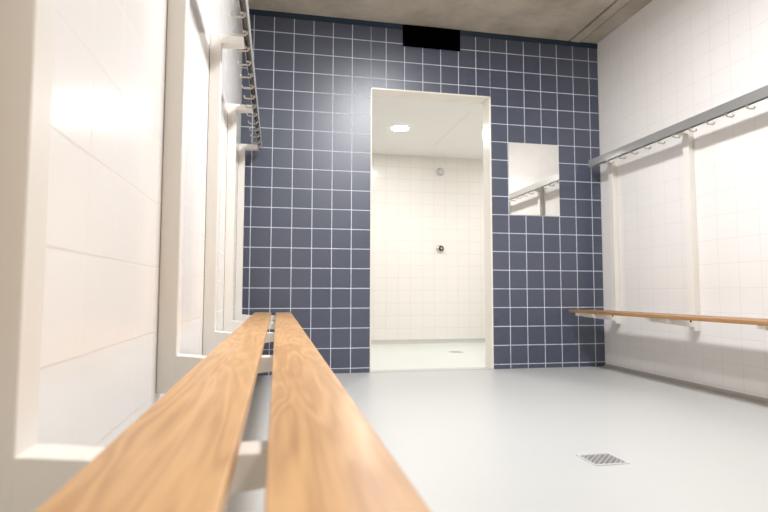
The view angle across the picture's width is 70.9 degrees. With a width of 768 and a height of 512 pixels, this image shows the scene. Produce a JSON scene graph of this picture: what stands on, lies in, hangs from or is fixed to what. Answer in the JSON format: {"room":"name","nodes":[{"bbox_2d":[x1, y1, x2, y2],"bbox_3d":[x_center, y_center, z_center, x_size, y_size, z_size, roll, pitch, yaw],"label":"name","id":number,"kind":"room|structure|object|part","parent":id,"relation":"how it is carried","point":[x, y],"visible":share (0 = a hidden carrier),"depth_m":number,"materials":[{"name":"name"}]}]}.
{"room":"changing room","nodes":[
{"label":"changing room","id":0,"kind":"room"},
{"bbox_2d":[37,0,242,446],"bbox_3d":[-0.519,-0.719,0.852,0.150,2.755,6.374,1,-4,-11],"label":"wall","id":1,"kind":"structure","parent":0,"point":[99,340],"depth_m":0.95,"materials":[{"name":"white tile"}]},
{"bbox_2d":[0,0,430,511],"bbox_3d":[-0.403,-0.320,1.602,0.380,1.338,4.750,1,-4,-11],"label":"bench","id":2,"kind":"object","parent":1,"relation":"attached to","point":[186,452],"visible":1,"depth_m":0.53,"materials":[{"name":"brown wood"}]},
{"bbox_3d":[-0.208,-0.361,0.586,0.367,1.283,0.050,1,-4,-11],"label":"support frame","id":3,"kind":"part","parent":2,"relation":"part of","materials":[{"name":"white metal"}]},
{"bbox_3d":[-0.367,-0.307,1.388,0.367,1.283,0.050,1,-4,-11],"label":"support frame","id":4,"kind":"part","parent":2,"relation":"part of","materials":[{"name":"white metal"}]},
{"bbox_3d":[-0.527,-0.253,2.191,0.367,1.283,0.050,1,-4,-11],"label":"support frame","id":5,"kind":"part","parent":2,"relation":"part of","materials":[{"name":"white metal"}]},
{"bbox_3d":[-0.686,-0.199,2.993,0.367,1.283,0.050,1,-4,-11],"label":"support frame","id":6,"kind":"part","parent":2,"relation":"part of","materials":[{"name":"white metal"}]},
{"bbox_3d":[-0.448,-0.958,1.636,0.027,0.060,4.750,1,-4,-11],"label":"coat rail","id":7,"kind":"part","parent":2,"relation":"part of","materials":[{"name":"metal"}]},
{"bbox_3d":[-0.846,-0.145,3.796,0.367,1.283,0.050,1,-4,-11],"label":"support frame","id":8,"kind":"part","parent":2,"relation":"part of","materials":[{"name":"white metal"}]},
{"bbox_2d":[241,14,604,375],"bbox_3d":[0.372,-0.555,4.341,3.257,2.905,0.131,1,-4,-11],"label":"wall","id":9,"kind":"structure","parent":0,"point":[306,241],"depth_m":4.22,"materials":[{"name":"blue tile"}]},
{"bbox_2d":[249,9,597,48],"bbox_3d":[0.387,-1.828,4.365,2.957,0.042,0.016,1,-4,-11],"label":"trim","id":10,"kind":"structure","parent":9,"relation":"attached to","point":[251,11],"depth_m":4.29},
{"bbox_2d":[371,369,482,372],"bbox_3d":[0.379,0.889,4.184,0.990,0.004,0.020,1,-4,-11],"label":"trim","id":11,"kind":"structure","parent":9,"relation":"attached to","point":[455,369],"depth_m":4.17,"materials":[{"name":"white"}]},
{"bbox_2d":[403,24,459,50],"bbox_3d":[0.385,-1.757,4.345,0.475,0.171,0.012,1,-4,-11],"label":"wall panel","id":12,"kind":"object","parent":9,"relation":"attached to","point":[413,36],"visible":1,"depth_m":4.34,"materials":[{"name":"black"}]},
{"bbox_2d":[370,87,493,372],"bbox_3d":[0.369,-0.208,4.320,0.998,2.209,0.149,1,-4,-11],"label":"trim","id":13,"kind":"structure","parent":9,"relation":"attached to","point":[485,100],"depth_m":4.38,"materials":[{"name":"beige paint"}]},
{"bbox_2d":[508,142,559,215],"bbox_3d":[1.240,-0.631,4.449,0.447,0.598,0.006,1,-4,-11],"label":"wall mirror","id":14,"kind":"object","parent":9,"relation":"attached to","point":[533,168],"visible":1,"depth_m":4.44,"materials":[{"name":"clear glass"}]},
{"bbox_2d":[372,96,482,158],"bbox_3d":[0.893,-1.341,5.640,4.500,0.100,2.105,1,-4,-11],"label":"ceiling","id":15,"kind":"structure","parent":0,"point":[428,121],"depth_m":5.50,"materials":[{"name":"white paint"}]},
{"bbox_2d":[391,125,409,130],"bbox_3d":[0.164,-1.298,5.484,0.196,0.009,0.196,1,-4,-11],"label":"recessed light","id":16,"kind":"object","parent":15,"relation":"in","point":[396,127],"visible":1,"depth_m":5.47,"materials":[{"name":"white"}]},
{"bbox_2d":[371,154,484,339],"bbox_3d":[0.674,-0.058,6.647,4.500,2.525,0.120,1,-4,-11],"label":"wall","id":17,"kind":"structure","parent":0,"point":[418,291],"depth_m":6.56,"materials":[{"name":"beige tile"}]},
{"bbox_2d":[371,338,484,343],"bbox_3d":[0.687,1.026,6.500,4.500,0.047,0.030,1,-4,-11],"label":"baseboard","id":18,"kind":"structure","parent":17,"relation":"attached to","point":[476,340],"depth_m":6.48,"materials":[{"name":"white tile"}]},
{"bbox_2d":[436,168,443,175],"bbox_3d":[0.695,-1.038,6.627,0.104,0.104,0.056,1,-4,-11],"label":"shower","id":19,"kind":"object","parent":17,"relation":"attached to","point":[439,171],"visible":1,"depth_m":6.63,"materials":[{"name":"silver metal"}]},
{"bbox_2d":[436,245,443,252],"bbox_3d":[0.690,-0.087,6.568,0.096,0.096,0.042,1,-4,-11],"label":"button","id":20,"kind":"object","parent":17,"relation":"attached to","point":[440,248],"visible":1,"depth_m":6.57,"materials":[{"name":"silver metal"}]},
{"bbox_2d":[248,0,652,43],"bbox_3d":[1.007,-2.137,1.251,3.257,0.164,6.374,1,-4,-11],"label":"ceiling","id":21,"kind":"structure","parent":0,"point":[587,21],"depth_m":4.13,"materials":[{"name":"concrete"}]},
{"bbox_2d":[225,342,767,511],"bbox_3d":[1.472,0.833,2.209,4.630,0.150,8.760,1,-4,-11],"label":"floor","id":22,"kind":"structure","parent":0,"point":[487,439],"depth_m":2.30,"materials":[{"name":"concrete"}]},
{"bbox_2d":[576,453,629,465],"bbox_3d":[0.794,0.738,1.961,0.136,0.003,0.129,1,-4,-11],"label":"floor drain","id":23,"kind":"object","parent":22,"relation":"on","point":[597,459],"visible":1,"depth_m":1.96,"materials":[{"name":"silver metal"}]},
{"bbox_2d":[597,0,767,398],"bbox_3d":[2.528,-0.747,1.459,0.150,2.905,6.374,1,-4,-11],"label":"wall","id":24,"kind":"structure","parent":0,"point":[671,62],"depth_m":3.60,"materials":[{"name":"white tile"}]},
{"bbox_2d":[569,85,767,330],"bbox_3d":[2.124,-0.282,2.099,0.380,1.338,4.745,1,-4,-11],"label":"bench","id":25,"kind":"object","parent":24,"relation":"attached to","point":[692,320],"visible":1,"depth_m":3.52,"materials":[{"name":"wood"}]},
{"bbox_3d":[1.693,-0.127,4.299,0.367,1.325,0.050,1,-4,-11],"label":"support frame","id":26,"kind":"part","parent":25,"relation":"part of","materials":[{"name":"white metal"}]},
{"bbox_3d":[1.852,-0.181,3.497,0.367,1.325,0.050,1,-4,-11],"label":"support frame","id":27,"kind":"part","parent":25,"relation":"part of","materials":[{"name":"white metal"}]},
{"bbox_3d":[2.171,-0.918,2.151,0.027,0.060,4.745,1,-4,-11],"label":"coat rail","id":28,"kind":"part","parent":25,"relation":"part of","materials":[{"name":"metal"}]},
{"bbox_3d":[2.012,-0.235,2.694,0.367,1.325,0.050,1,-4,-11],"label":"support frame","id":29,"kind":"part","parent":25,"relation":"part of","materials":[{"name":"white metal"}]},
{"bbox_2d":[604,363,767,402],"bbox_3d":[2.441,0.690,1.345,0.022,0.022,6.374,1,-4,-11],"label":"baseboard","id":30,"kind":"structure","parent":24,"relation":"attached to","point":[733,393],"depth_m":3.50,"materials":[{"name":"white tile"}]}
]}

